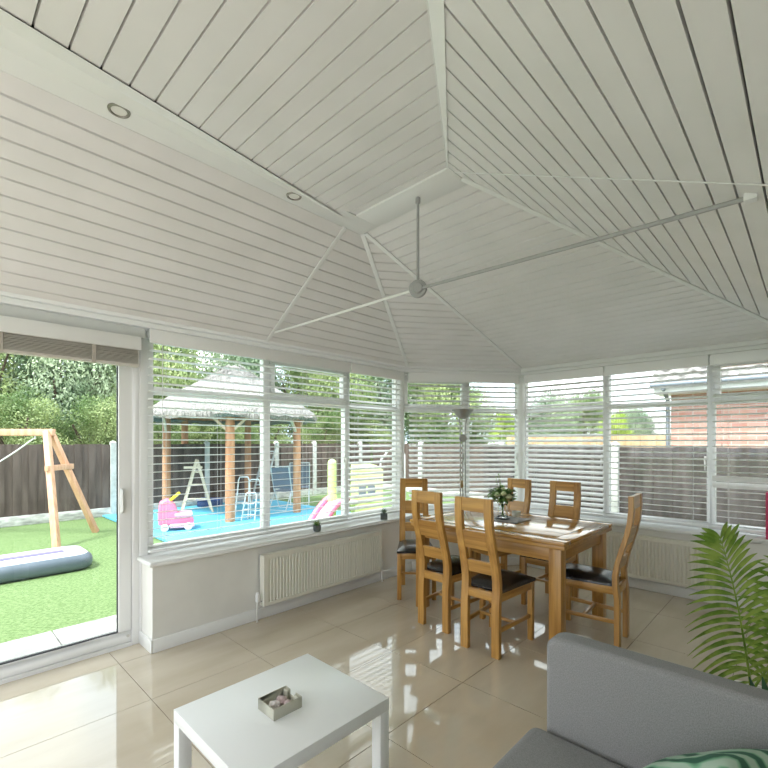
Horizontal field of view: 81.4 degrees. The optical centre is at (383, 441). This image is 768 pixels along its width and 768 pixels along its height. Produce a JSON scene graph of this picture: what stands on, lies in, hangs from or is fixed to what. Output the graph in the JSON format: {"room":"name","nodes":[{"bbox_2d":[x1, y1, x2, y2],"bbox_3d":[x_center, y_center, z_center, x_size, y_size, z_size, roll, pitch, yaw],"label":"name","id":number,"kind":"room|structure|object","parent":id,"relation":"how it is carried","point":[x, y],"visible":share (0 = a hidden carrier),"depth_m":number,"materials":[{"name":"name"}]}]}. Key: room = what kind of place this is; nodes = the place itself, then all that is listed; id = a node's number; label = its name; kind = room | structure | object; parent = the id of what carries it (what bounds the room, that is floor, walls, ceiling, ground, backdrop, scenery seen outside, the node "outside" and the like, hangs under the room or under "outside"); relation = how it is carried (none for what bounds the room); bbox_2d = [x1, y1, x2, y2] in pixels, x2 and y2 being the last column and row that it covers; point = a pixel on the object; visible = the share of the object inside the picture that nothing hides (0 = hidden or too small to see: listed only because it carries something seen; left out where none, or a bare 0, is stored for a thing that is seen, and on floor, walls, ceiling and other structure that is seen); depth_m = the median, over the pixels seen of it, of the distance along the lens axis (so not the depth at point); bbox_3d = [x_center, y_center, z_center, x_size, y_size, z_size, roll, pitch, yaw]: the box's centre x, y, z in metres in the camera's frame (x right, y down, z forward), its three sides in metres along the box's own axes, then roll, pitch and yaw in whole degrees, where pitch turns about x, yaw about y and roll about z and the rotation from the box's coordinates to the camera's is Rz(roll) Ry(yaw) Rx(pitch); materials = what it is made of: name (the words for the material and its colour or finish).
{"room":"sunroom","nodes":[
{"label":"sunroom","id":0,"kind":"room"},
{"bbox_2d":[142,331,410,639],"bbox_3d":[-1.815,0.265,3.276,0.385,2.770,6.017,0,0,44],"label":"wall","id":1,"kind":"structure","parent":0,"point":[181,596],"depth_m":3.48,"materials":[{"name":"beige paint"}]},
{"bbox_2d":[0,351,138,684],"bbox_3d":[-2.607,0.443,2.598,0.160,2.415,2.142,0,0,44],"label":"door","id":2,"kind":"structure","parent":1,"relation":"in","point":[126,634],"depth_m":3.26,"materials":[{"name":"white plastic"}]},
{"bbox_2d":[0,315,140,367],"bbox_3d":[-2.505,-0.647,2.480,0.080,0.216,2.112,0,0,44],"label":"blind","id":3,"kind":"object","parent":1,"relation":"attached to","point":[18,336],"visible":1,"depth_m":2.91,"materials":[{"name":"white"}]},
{"bbox_2d":[0,304,144,339],"bbox_3d":[-2.537,-0.798,2.538,0.105,0.073,2.152,0,0,44],"label":"trim","id":4,"kind":"structure","parent":1,"relation":"attached to","point":[5,310],"depth_m":2.94,"materials":[{"name":"white"}]},
{"bbox_2d":[139,334,147,630],"bbox_3d":[-1.847,0.335,3.391,0.140,2.330,0.055,0,0,44],"label":"trim","id":5,"kind":"structure","parent":1,"relation":"attached to","point":[143,353],"depth_m":3.34,"materials":[{"name":"white plastic"}]},
{"bbox_2d":[148,338,267,553],"bbox_3d":[-1.466,0.018,3.781,0.070,1.665,1.047,0,0,44],"label":"window","id":6,"kind":"structure","parent":1,"relation":"in","point":[150,345],"depth_m":3.71,"materials":[{"name":"white plastic"}]},
{"bbox_2d":[147,328,349,552],"bbox_3d":[-1.062,-0.005,4.006,0.083,1.655,1.965,0,0,44],"label":"blind","id":7,"kind":"object","parent":6,"relation":"attached to","point":[155,336],"visible":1,"depth_m":3.86,"materials":[{"name":"white plastic"}]},
{"bbox_2d":[139,562,411,653],"bbox_3d":[-0.671,1.452,4.183,2.863,0.095,0.248,0,0,-41],"label":"baseboard","id":8,"kind":"structure","parent":1,"relation":"attached to","point":[172,640],"depth_m":3.72,"materials":[{"name":"white paint"}]},
{"bbox_2d":[266,360,347,530],"bbox_3d":[-0.746,0.018,4.495,0.120,1.665,1.003,0,0,44],"label":"window","id":9,"kind":"structure","parent":1,"relation":"in","point":[270,363],"depth_m":4.51,"materials":[{"name":"white plastic"}]},
{"bbox_2d":[255,530,383,622],"bbox_3d":[-0.543,1.222,4.261,0.087,0.555,1.526,0,0,44],"label":"radiator","id":10,"kind":"object","parent":1,"relation":"attached to","point":[285,574],"visible":1,"depth_m":4.14,"materials":[{"name":"white metal"}]},
{"bbox_2d":[260,530,380,556],"bbox_3d":[-0.538,0.951,4.256,0.066,0.012,1.408,0,0,44],"label":"grille","id":11,"kind":"object","parent":10,"relation":"attached to","point":[322,544],"depth_m":4.17,"materials":[{"name":"white metal"}]},
{"bbox_2d":[347,372,397,519],"bbox_3d":[-0.121,0.018,5.159,0.104,1.665,0.843,0,0,44],"label":"window","id":12,"kind":"structure","parent":1,"relation":"in","point":[348,373],"depth_m":4.99,"materials":[{"name":"white plastic"}]},
{"bbox_2d":[347,363,403,519],"bbox_3d":[-0.081,-0.005,5.028,0.083,1.655,0.839,0,0,44],"label":"blind","id":13,"kind":"object","parent":12,"relation":"attached to","point":[358,369],"visible":0.9,"depth_m":4.99,"materials":[{"name":"white plastic"}]},
{"bbox_2d":[0,291,767,376],"bbox_3d":[-0.425,-0.855,3.696,8.233,0.040,2.912,0,0,-18],"label":"trim","id":14,"kind":"structure","parent":1,"relation":"attached to","point":[3,300],"depth_m":4.05,"materials":[{"name":"white"}]},
{"bbox_2d":[397,380,403,508],"bbox_3d":[0.193,0.015,5.460,0.110,1.670,0.110,0,0,0],"label":"trim","id":15,"kind":"structure","parent":1,"relation":"attached to","point":[400,382],"depth_m":5.41,"materials":[{"name":"white plastic"}]},
{"bbox_2d":[137,509,744,567],"bbox_3d":[0.647,0.868,4.565,5.390,0.035,2.059,0,0,-10],"label":"window sill","id":16,"kind":"structure","parent":1,"relation":"attached to","point":[151,560],"depth_m":4.11,"materials":[{"name":"white paint"}]},
{"bbox_2d":[313,520,320,531],"bbox_3d":[-0.634,0.796,4.244,0.104,0.107,0.095,0,0,0],"label":"potted succulent","id":17,"kind":"object","parent":16,"relation":"on","point":[316,527],"visible":1,"depth_m":4.22,"materials":[{"name":"green plant"}]},
{"bbox_2d":[313,524,320,531],"bbox_3d":[-0.637,0.820,4.248,0.076,0.060,0.076,0,0,0],"label":"pot","id":18,"kind":"object","parent":17,"relation":"attached to","point":[316,527],"depth_m":4.22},
{"bbox_2d":[0,0,767,368],"bbox_3d":[0.043,-1.338,2.487,4.320,1.045,7.850,0,0,44],"label":"ceiling","id":19,"kind":"structure","parent":0,"point":[519,129],"depth_m":2.22,"materials":[{"name":"white"}]},
{"bbox_2d":[107,103,130,118],"bbox_3d":[-1.242,-1.550,2.092,0.096,0.007,0.096,0,0,0],"label":"recessed light","id":20,"kind":"object","parent":19,"relation":"in","point":[114,109],"visible":0.97,"depth_m":2.09,"materials":[{"name":"silver metal"}]},
{"bbox_2d":[286,192,301,200],"bbox_3d":[-0.568,-1.550,2.819,0.096,0.007,0.096,0,0,0],"label":"recessed light","id":21,"kind":"object","parent":19,"relation":"in","point":[293,196],"visible":0.98,"depth_m":2.82,"materials":[{"name":"silver metal"}]},
{"bbox_2d":[274,193,757,333],"bbox_3d":[0.194,-1.232,2.849,3.361,0.637,0.087,0,0,42],"label":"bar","id":22,"kind":"object","parent":19,"relation":"attached to","point":[417,288],"visible":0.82,"depth_m":2.35,"materials":[{"name":"grey metal"}]},
{"bbox_2d":[0,565,767,767],"bbox_3d":[-0.058,1.575,2.411,4.060,0.150,7.200,0,0,44],"label":"floor","id":23,"kind":"structure","parent":0,"point":[452,705],"depth_m":2.87,"materials":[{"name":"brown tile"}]},
{"bbox_2d":[174,653,388,767],"bbox_3d":[-0.403,1.275,1.795,0.556,0.450,0.645,0,0,44],"label":"coffee table","id":24,"kind":"object","parent":23,"relation":"on","point":[227,725],"visible":0.98,"depth_m":1.73,"materials":[{"name":"white paint"}]},
{"bbox_2d":[258,686,301,720],"bbox_3d":[-0.410,1.028,1.762,0.114,0.044,0.128,0,0,44],"label":"box","id":25,"kind":"object","parent":24,"relation":"on","point":[295,703],"visible":0.96,"depth_m":1.75,"materials":[{"name":"beige"}]},
{"bbox_2d":[269,700,279,708],"bbox_3d":[-0.431,1.031,1.751,0.046,0.029,0.048,0,0,14],"label":"stone","id":26,"kind":"object","parent":25,"relation":"in","point":[274,704],"visible":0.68,"depth_m":1.74,"materials":[{"name":"stone"}]},
{"bbox_2d":[397,478,435,599],"bbox_3d":[0.315,0.945,4.516,0.378,1.110,0.591,0,0,1],"label":"dining chair","id":27,"kind":"object","parent":23,"relation":"on","point":[406,549],"visible":0.69,"depth_m":4.69,"materials":[{"name":"brown wood"}]},
{"bbox_2d":[411,490,485,633],"bbox_3d":[0.537,0.945,3.737,0.591,1.110,0.378,0,0,-44],"label":"dining chair","id":28,"kind":"object","parent":23,"relation":"on","point":[449,565],"visible":0.92,"depth_m":3.58,"materials":[{"name":"brown wood"}]},
{"bbox_2d":[452,409,473,555],"bbox_3d":[0.905,0.565,5.130,0.270,1.870,0.270,0,0,0],"label":"floor lamp","id":29,"kind":"object","parent":23,"relation":"on","point":[460,413],"visible":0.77,"depth_m":5.11,"materials":[{"name":"silver metal"}]},
{"bbox_2d":[454,496,535,659],"bbox_3d":[0.817,0.945,3.322,0.378,1.110,0.591,0,0,44],"label":"dining chair","id":30,"kind":"object","parent":23,"relation":"on","point":[502,585],"visible":1,"depth_m":3.19,"materials":[{"name":"brown wood"}]},
{"bbox_2d":[468,478,531,577],"bbox_3d":[1.201,0.945,4.593,0.591,1.110,0.378,0,0,-32],"label":"dining chair","id":31,"kind":"object","parent":23,"relation":"on","point":[524,507],"visible":0.31,"depth_m":4.65,"materials":[{"name":"brown wood"}]},
{"bbox_2d":[410,509,612,639],"bbox_3d":[1.103,1.100,3.961,1.410,0.800,1.045,0,0,44],"label":"dining table","id":32,"kind":"object","parent":23,"relation":"on","point":[553,539],"visible":0.6,"depth_m":3.50,"materials":[{"name":"brown wood"}]},
{"bbox_2d":[494,516,531,523],"bbox_3d":[1.122,0.697,4.027,0.300,0.006,0.300,0,0,44],"label":"place mat","id":33,"kind":"object","parent":32,"relation":"on","point":[514,520],"visible":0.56,"depth_m":3.96,"materials":[{"name":"fabric"}]},
{"bbox_3d":[1.073,0.689,4.040,0.124,0.008,0.124,0,0,0],"label":"coaster","id":34,"kind":"object","parent":33,"relation":"on","visible":0},
{"bbox_2d":[497,503,507,517],"bbox_3d":[1.073,0.621,4.040,0.094,0.125,0.094,0,0,0],"label":"vase","id":35,"kind":"object","parent":34,"relation":"on","point":[502,512],"visible":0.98,"depth_m":4.00,"materials":[{"name":"clear glass"}]},
{"bbox_2d":[487,473,516,503],"bbox_3d":[1.072,0.476,4.046,0.298,0.397,0.277,0,0,0],"label":"bouquet","id":36,"kind":"object","parent":35,"relation":"in","point":[506,495],"visible":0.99,"depth_m":3.99,"materials":[{"name":"green plant"}]},
{"bbox_2d":[520,481,580,604],"bbox_3d":[1.596,0.945,4.207,0.378,1.110,0.591,0,0,44],"label":"dining chair","id":37,"kind":"object","parent":23,"relation":"on","point":[573,512],"visible":0.37,"depth_m":4.32,"materials":[{"name":"brown wood"}]},
{"bbox_2d":[566,493,642,646],"bbox_3d":[1.648,0.945,3.478,0.591,1.110,0.378,0,0,41],"label":"dining chair","id":38,"kind":"object","parent":23,"relation":"on","point":[580,576],"visible":0.81,"depth_m":3.37,"materials":[{"name":"brown wood"}]},
{"bbox_2d":[493,632,767,767],"bbox_3d":[0.282,1.107,0.700,0.962,0.787,2.010,0,0,44],"label":"sofa","id":39,"kind":"object","parent":23,"relation":"on","point":[609,706],"visible":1,"depth_m":1.45,"materials":[{"name":"grey fabric"}]},
{"bbox_2d":[493,728,624,767],"bbox_3d":[0.486,1.124,1.129,0.662,0.152,0.901,0,0,44],"label":"seat cushion","id":40,"kind":"object","parent":39,"relation":"on","point":[553,747],"depth_m":1.50,"materials":[{"name":"grey fabric"}]},
{"bbox_2d":[643,748,767,767],"bbox_3d":[0.915,0.908,1.200,0.396,0.282,0.296,0,0,-17],"label":"cushion","id":41,"kind":"object","parent":39,"relation":"on","point":[741,757],"visible":1,"depth_m":1.12,"materials":[{"name":"green fabric"}]},
{"bbox_2d":[578,531,729,603],"bbox_3d":[2.572,1.222,4.560,1.526,0.555,0.087,0,0,44],"label":"radiator","id":42,"kind":"object","parent":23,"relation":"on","point":[657,559],"visible":0.42,"depth_m":4.37,"materials":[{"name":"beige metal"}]},
{"bbox_2d":[607,531,701,544],"bbox_3d":[2.567,0.951,4.555,1.408,0.012,0.066,0,0,44],"label":"grille","id":43,"kind":"object","parent":42,"relation":"attached to","point":[611,533],"depth_m":4.39,"materials":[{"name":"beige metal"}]},
{"bbox_2d":[685,522,767,688],"bbox_3d":[2.070,0.937,2.239,1.342,1.125,0.558,0,0,-35],"label":"potted palm","id":44,"kind":"object","parent":23,"relation":"on","point":[712,539],"visible":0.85,"depth_m":2.10,"materials":[{"name":"green plant"}]},
{"bbox_2d":[749,677,767,689],"bbox_3d":[1.602,1.266,1.798,0.414,0.469,0.508,0,0,0],"label":"plant pot","id":45,"kind":"object","parent":23,"relation":"on","point":[764,685],"visible":0.04,"depth_m":1.96,"materials":[{"name":"green ceramic"}]},
{"bbox_2d":[404,373,520,561],"bbox_3d":[1.002,0.265,5.546,1.705,2.770,0.385,0,0,-10],"label":"wall","id":46,"kind":"structure","parent":0,"point":[453,547],"depth_m":5.31,"materials":[{"name":"beige paint"}]},
{"bbox_2d":[404,376,466,510],"bbox_3d":[0.627,0.018,5.551,0.857,1.665,0.120,0,0,-10],"label":"window","id":47,"kind":"structure","parent":46,"relation":"in","point":[407,408],"depth_m":5.54,"materials":[{"name":"white plastic"}]},
{"bbox_2d":[408,372,518,509],"bbox_3d":[0.988,-0.005,5.504,1.413,1.655,0.083,0,0,-10],"label":"blind","id":48,"kind":"object","parent":47,"relation":"attached to","point":[427,377],"visible":0.78,"depth_m":5.49,"materials":[{"name":"white plastic"}]},
{"bbox_2d":[412,557,518,569],"bbox_3d":[1.002,1.452,5.343,1.381,0.095,0.016,0,0,-10],"label":"baseboard","id":49,"kind":"structure","parent":46,"relation":"attached to","point":[510,560],"depth_m":5.43,"materials":[{"name":"white paint"}]},
{"bbox_2d":[467,383,517,508],"bbox_3d":[1.390,0.018,5.699,0.723,1.665,0.104,0,0,-10],"label":"window","id":50,"kind":"structure","parent":46,"relation":"in","point":[482,409],"depth_m":5.70,"materials":[{"name":"white plastic"}]},
{"bbox_2d":[521,356,767,600],"bbox_3d":[2.788,0.265,4.680,3.094,2.770,0.385,0,0,44],"label":"wall","id":51,"kind":"structure","parent":0,"point":[760,549],"depth_m":4.04,"materials":[{"name":"beige paint"}]},
{"bbox_2d":[517,378,524,501],"bbox_3d":[1.763,0.015,5.750,0.110,1.670,0.110,0,0,0],"label":"trim","id":52,"kind":"structure","parent":51,"relation":"attached to","point":[521,386],"depth_m":5.70,"materials":[{"name":"white plastic"}]},
{"bbox_2d":[525,373,606,516],"bbox_3d":[2.153,0.018,5.400,1.019,1.665,0.104,0,0,44],"label":"window","id":53,"kind":"structure","parent":51,"relation":"in","point":[604,378],"depth_m":5.12,"materials":[{"name":"white plastic"}]},
{"bbox_2d":[524,367,603,515],"bbox_3d":[2.108,-0.005,5.278,0.929,1.655,0.083,0,0,44],"label":"blind","id":54,"kind":"object","parent":53,"relation":"attached to","point":[596,371],"visible":0.89,"depth_m":5.25,"materials":[{"name":"white plastic"}]},
{"bbox_2d":[527,563,767,612],"bbox_3d":[2.721,1.452,4.467,2.895,0.095,0.016,0,0,44],"label":"baseboard","id":55,"kind":"structure","parent":51,"relation":"attached to","point":[633,582],"depth_m":4.36,"materials":[{"name":"white paint"}]},
{"bbox_2d":[605,359,711,528],"bbox_3d":[2.865,0.018,4.718,0.976,1.665,0.104,0,0,44],"label":"window","id":56,"kind":"structure","parent":51,"relation":"in","point":[709,386],"depth_m":4.59,"materials":[{"name":"white plastic"}]},
{"bbox_2d":[604,355,708,526],"bbox_3d":[2.791,-0.005,4.623,0.936,1.655,0.083,0,0,44],"label":"blind","id":57,"kind":"object","parent":56,"relation":"attached to","point":[696,361],"visible":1,"depth_m":4.60,"materials":[{"name":"white plastic"}]},
{"bbox_2d":[711,360,767,534],"bbox_3d":[3.574,0.018,4.027,1.027,1.665,0.120,0,0,44],"label":"window","id":58,"kind":"structure","parent":51,"relation":"in","point":[714,367],"depth_m":4.32,"materials":[{"name":"white plastic"}]},
{"bbox_2d":[710,348,767,533],"bbox_3d":[3.490,-0.005,3.953,0.972,1.655,0.083,0,0,44],"label":"blind","id":59,"kind":"object","parent":58,"relation":"attached to","point":[760,354],"visible":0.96,"depth_m":4.13,"materials":[{"name":"white plastic"}]},
{"bbox_2d":[735,533,765,542],"bbox_3d":[3.296,0.868,4.044,0.300,0.037,0.300,0,0,0],"label":"trim","id":60,"kind":"structure","parent":51,"relation":"attached to","point":[756,538],"depth_m":3.97,"materials":[{"name":"white paint"}]},
{"bbox_2d":[766,492,767,539],"bbox_3d":[3.391,0.646,3.911,0.070,0.410,0.100,0,0,44],"label":"gift box","id":61,"kind":"object","parent":60,"relation":"on","point":[766,492],"visible":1,"depth_m":3.90,"materials":[{"name":"red"}]},
{"label":"outside","id":62,"kind":"structure","parent":0,"visible":0},
{"bbox_2d":[0,490,454,642],"bbox_3d":[10.000,1.720,10.000,100.000,0.200,100.000,0,0,0],"label":"ground","id":63,"kind":"structure","parent":62,"point":[29,607],"depth_m":5.01,"materials":[{"name":"green plant"}]},
{"bbox_2d":[0,353,69,442],"bbox_3d":[-10.478,-1.448,11.839,3.680,6.182,3.982,0,0,-34],"label":"leafy tree","id":64,"kind":"object","parent":63,"relation":"on","point":[3,365],"visible":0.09,"depth_m":11.50,"materials":[{"name":"green plant"}]},
{"bbox_2d":[0,384,73,444],"bbox_3d":[-7.853,0.167,9.841,2.116,2.924,2.290,0,0,-6],"label":"leafy tree","id":65,"kind":"object","parent":63,"relation":"on","point":[23,416],"visible":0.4,"depth_m":9.59,"materials":[{"name":"green plant"}]},
{"bbox_2d":[0,546,92,583],"bbox_3d":[-5.081,1.512,4.844,0.800,0.211,3.200,0,0,44],"label":"pool","id":66,"kind":"object","parent":63,"relation":"on","point":[14,567],"visible":1,"depth_m":5.43,"materials":[{"name":"plastic"}]},
{"bbox_2d":[0,429,98,547],"bbox_3d":[-7.086,0.713,7.400,4.309,1.856,1.323,0,0,0],"label":"swing frame","id":67,"kind":"object","parent":63,"relation":"on","point":[50,439],"visible":0.91,"depth_m":7.36,"materials":[{"name":"beige wood"}]},
{"bbox_2d":[0,615,115,661],"bbox_3d":[-0.542,1.602,5.495,0.831,0.034,13.858,0,0,44],"label":"paving","id":68,"kind":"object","parent":63,"relation":"on","point":[43,641],"visible":0.04,"depth_m":3.60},
{"bbox_2d":[0,353,115,442],"bbox_3d":[-8.904,-1.297,12.658,3.956,5.845,3.546,0,0,30],"label":"leafy tree","id":69,"kind":"object","parent":63,"relation":"on","point":[44,368],"visible":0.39,"depth_m":11.82,"materials":[{"name":"green plant"}]},
{"bbox_2d":[36,393,115,444],"bbox_3d":[-6.885,0.206,10.802,2.198,2.846,1.906,0,0,1],"label":"leafy tree","id":70,"kind":"object","parent":63,"relation":"on","point":[96,419],"visible":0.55,"depth_m":10.28,"materials":[{"name":"green plant"}]},
{"bbox_2d":[53,345,179,442],"bbox_3d":[-8.095,-1.409,13.894,3.823,6.068,3.315,0,0,7],"label":"leafy tree","id":71,"kind":"object","parent":63,"relation":"on","point":[155,380],"visible":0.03,"depth_m":13.32,"materials":[{"name":"green plant"}]},
{"bbox_2d":[104,401,193,444],"bbox_3d":[-6.232,0.167,11.631,2.290,2.924,2.116,0,0,-38],"label":"leafy tree","id":72,"kind":"object","parent":63,"relation":"on","point":[159,427],"visible":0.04,"depth_m":11.57,"materials":[{"name":"green plant"}]},
{"bbox_2d":[0,441,369,527],"bbox_3d":[-5.589,0.795,10.209,0.122,1.650,15.000,0,0,44],"label":"fence","id":73,"kind":"object","parent":63,"relation":"on","point":[23,484],"visible":0.52,"depth_m":9.69,"materials":[{"name":"wood"}]},
{"bbox_2d":[153,344,235,443],"bbox_3d":[-7.115,-1.453,14.843,3.864,6.821,4.181,0,0,14],"label":"leafy tree","id":74,"kind":"object","parent":63,"relation":"on","point":[174,349],"visible":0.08,"depth_m":13.86,"materials":[{"name":"green plant"}]},
{"bbox_2d":[171,423,241,443],"bbox_3d":[-4.944,0.206,12.710,1.906,2.846,2.198,0,0,18],"label":"leafy tree","id":75,"kind":"object","parent":63,"relation":"on","point":[202,436],"visible":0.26,"depth_m":12.29,"materials":[{"name":"green plant"}]},
{"bbox_2d":[102,499,350,541],"bbox_3d":[-3.331,1.594,9.734,3.763,0.048,3.960,0,0,44],"label":"deck","id":76,"kind":"object","parent":63,"relation":"on","point":[200,511],"visible":0.46,"depth_m":9.05,"materials":[{"name":"blue paint"}]},
{"bbox_2d":[158,492,193,531],"bbox_3d":[-3.749,1.232,8.061,0.590,0.672,0.430,0,0,-25],"label":"toy car","id":77,"kind":"object","parent":76,"relation":"on","point":[162,507],"visible":0.93,"depth_m":7.90,"materials":[{"name":"pink plastic"}]},
{"bbox_2d":[181,459,213,511],"bbox_3d":[-4.261,0.985,10.174,0.844,1.180,0.405,0,0,-5],"label":"wooden easel","id":78,"kind":"object","parent":76,"relation":"on","point":[195,466],"visible":0.86,"depth_m":9.99,"materials":[{"name":"beige wood"}]},
{"bbox_2d":[197,497,223,506],"bbox_3d":[-4.268,1.475,10.956,0.560,0.190,0.340,0,0,0],"label":"crate","id":79,"kind":"object","parent":76,"relation":"on","point":[215,502],"visible":0.66,"depth_m":10.81,"materials":[{"name":"blue plastic"}]},
{"bbox_2d":[153,364,317,521],"bbox_3d":[-3.440,-0.105,10.311,4.043,3.351,4.036,0,0,0],"label":"shelter","id":80,"kind":"object","parent":76,"relation":"on","point":[229,479],"visible":0.55,"depth_m":9.39,"materials":[{"name":"beige wood"}]},
{"bbox_2d":[235,476,259,520],"bbox_3d":[-2.738,1.135,9.054,0.598,0.875,0.228,0,0,-10],"label":"ladder","id":81,"kind":"object","parent":76,"relation":"on","point":[249,492],"visible":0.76,"depth_m":9.06,"materials":[{"name":"white metal"}]},
{"bbox_2d":[251,443,277,501],"bbox_3d":[-3.192,0.795,11.903,0.330,1.558,0.640,0,0,39],"label":"ladder","id":82,"kind":"object","parent":76,"relation":"on","point":[275,448],"visible":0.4,"depth_m":11.90,"materials":[{"name":"white metal"}]},
{"bbox_2d":[270,466,292,510],"bbox_3d":[-2.370,1.069,10.456,0.506,1.025,0.484,0,0,20],"label":"folding chair","id":83,"kind":"object","parent":76,"relation":"on","point":[278,474],"visible":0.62,"depth_m":10.39,"materials":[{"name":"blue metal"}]},
{"bbox_2d":[289,462,309,505],"bbox_3d":[-2.131,1.044,11.296,0.506,1.075,0.484,0,0,-10],"label":"folding chair","id":84,"kind":"object","parent":76,"relation":"on","point":[304,481],"visible":0.65,"depth_m":11.24,"materials":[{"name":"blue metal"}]},
{"bbox_2d":[189,351,292,443],"bbox_3d":[-4.904,-1.548,15.866,3.723,6.346,4.153,0,0,38],"label":"leafy tree","id":85,"kind":"object","parent":63,"relation":"on","point":[234,358],"visible":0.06,"depth_m":15.03,"materials":[{"name":"green plant"}]},
{"bbox_2d":[235,424,292,443],"bbox_3d":[-3.720,0.167,14.210,2.116,2.924,2.290,0,0,-25],"label":"leafy tree","id":86,"kind":"object","parent":63,"relation":"on","point":[253,429],"visible":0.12,"depth_m":13.94,"materials":[{"name":"green plant"}]},
{"bbox_2d":[255,361,340,443],"bbox_3d":[-3.134,-1.561,17.087,4.014,6.372,3.480,0,0,12],"label":"leafy tree","id":87,"kind":"object","parent":63,"relation":"on","point":[295,373],"visible":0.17,"depth_m":16.21,"materials":[{"name":"green plant"}]},
{"bbox_2d":[301,409,350,443],"bbox_3d":[-2.241,0.206,15.739,2.198,2.846,1.906,0,0,-45],"label":"leafy tree","id":88,"kind":"object","parent":63,"relation":"on","point":[326,419],"visible":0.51,"depth_m":15.37,"materials":[{"name":"green plant"}]},
{"bbox_2d":[308,459,357,519],"bbox_3d":[-0.870,0.955,7.502,1.010,1.330,0.630,0,0,-38],"label":"slide","id":89,"kind":"object","parent":63,"relation":"on","point":[331,463],"visible":0.41,"depth_m":7.54,"materials":[{"name":"plastic"}]},
{"bbox_2d":[305,373,388,442],"bbox_3d":[-1.792,-1.553,17.879,3.864,6.821,4.181,0,0,23],"label":"leafy tree","id":90,"kind":"object","parent":63,"relation":"on","point":[351,374],"visible":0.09,"depth_m":16.74,"materials":[{"name":"green plant"}]},
{"bbox_2d":[351,464,382,512],"bbox_3d":[-0.325,1.001,8.292,0.580,1.238,0.674,0,0,-4],"label":"playhouse","id":91,"kind":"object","parent":63,"relation":"on","point":[356,465],"visible":0.34,"depth_m":7.97,"materials":[{"name":"plastic"}]},
{"bbox_2d":[350,410,391,460],"bbox_3d":[-0.668,0.167,17.210,2.116,2.924,2.290,0,0,-18],"label":"leafy tree","id":92,"kind":"object","parent":63,"relation":"on","point":[361,421],"visible":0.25,"depth_m":16.95,"materials":[{"name":"green plant"}]},
{"bbox_2d":[350,376,426,443],"bbox_3d":[0.108,-1.448,18.808,3.900,6.145,4.351,0,0,-29],"label":"leafy tree","id":93,"kind":"object","parent":63,"relation":"on","point":[406,435],"visible":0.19,"depth_m":18.09,"materials":[{"name":"green plant"}]},
{"bbox_2d":[391,383,476,443],"bbox_3d":[2.072,-1.107,17.944,3.149,5.466,3.632,0,0,-24],"label":"leafy tree","id":94,"kind":"object","parent":63,"relation":"on","point":[411,388],"visible":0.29,"depth_m":17.18,"materials":[{"name":"green plant"}]},
{"bbox_2d":[373,442,504,497],"bbox_3d":[2.461,0.795,12.881,7.881,1.650,0.121,0,0,44],"label":"fence","id":95,"kind":"object","parent":63,"relation":"on","point":[406,446],"visible":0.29,"depth_m":13.74,"materials":[{"name":"wood"}]},
{"bbox_2d":[442,383,500,443],"bbox_3d":[3.914,-0.673,19.848,2.944,4.600,3.185,0,0,-1],"label":"leafy tree","id":96,"kind":"object","parent":63,"relation":"on","point":[474,394],"visible":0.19,"depth_m":19.41,"materials":[{"name":"green plant"}]},
{"bbox_2d":[488,405,514,443],"bbox_3d":[4.683,0.106,17.004,1.251,3.044,1.303,0,0,44],"label":"leafy tree","id":97,"kind":"object","parent":63,"relation":"on","point":[496,428],"visible":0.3,"depth_m":16.83,"materials":[{"name":"green plant"}]},
{"bbox_2d":[512,383,581,434],"bbox_3d":[6.051,-0.292,16.993,2.482,3.838,2.769,0,0,8],"label":"leafy tree","id":98,"kind":"object","parent":63,"relation":"on","point":[542,393],"visible":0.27,"depth_m":16.52,"materials":[{"name":"green plant"}]},
{"bbox_2d":[507,435,665,447],"bbox_3d":[3.842,0.727,8.816,3.076,1.747,0.075,0,0,44],"label":"fence","id":99,"kind":"object","parent":63,"relation":"on","point":[649,437],"visible":0.02,"depth_m":8.26,"materials":[{"name":"brown wood"}]},
{"bbox_2d":[566,388,614,433],"bbox_3d":[8.641,-0.399,19.048,2.485,4.052,2.155,0,0,16],"label":"leafy tree","id":100,"kind":"object","parent":63,"relation":"on","point":[594,394],"visible":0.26,"depth_m":18.60,"materials":[{"name":"green plant"}]},
{"bbox_2d":[597,409,635,433],"bbox_3d":[7.016,0.308,13.519,1.024,2.640,0.983,0,0,-25],"label":"leafy tree","id":101,"kind":"object","parent":63,"relation":"on","point":[622,414],"visible":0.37,"depth_m":13.26,"materials":[{"name":"green plant"}]},
{"bbox_2d":[484,442,767,535],"bbox_3d":[4.863,0.807,5.866,8.100,1.625,0.121,0,0,44],"label":"fence","id":102,"kind":"object","parent":63,"relation":"on","point":[724,514],"visible":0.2,"depth_m":6.52,"materials":[{"name":"wood"}]},
{"bbox_2d":[619,399,656,433],"bbox_3d":[8.009,0.110,14.117,1.483,3.035,1.330,0,0,-26],"label":"leafy tree","id":103,"kind":"object","parent":63,"relation":"on","point":[640,409],"visible":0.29,"depth_m":13.82,"materials":[{"name":"green plant"}]},
{"bbox_2d":[648,412,670,447],"bbox_3d":[13.424,0.195,17.823,6.600,2.850,5.800,0,0,20],"label":"house","id":104,"kind":"structure","parent":63,"relation":"on","point":[663,431],"depth_m":17.18,"materials":[{"name":"beige paint"}]},
{"bbox_2d":[649,363,767,447],"bbox_3d":[11.078,-0.869,7.821,9.500,4.978,7.975,0,0,44],"label":"neighbouring house","id":105,"kind":"structure","parent":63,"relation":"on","point":[765,369],"depth_m":7.83,"materials":[{"name":"red brick"}]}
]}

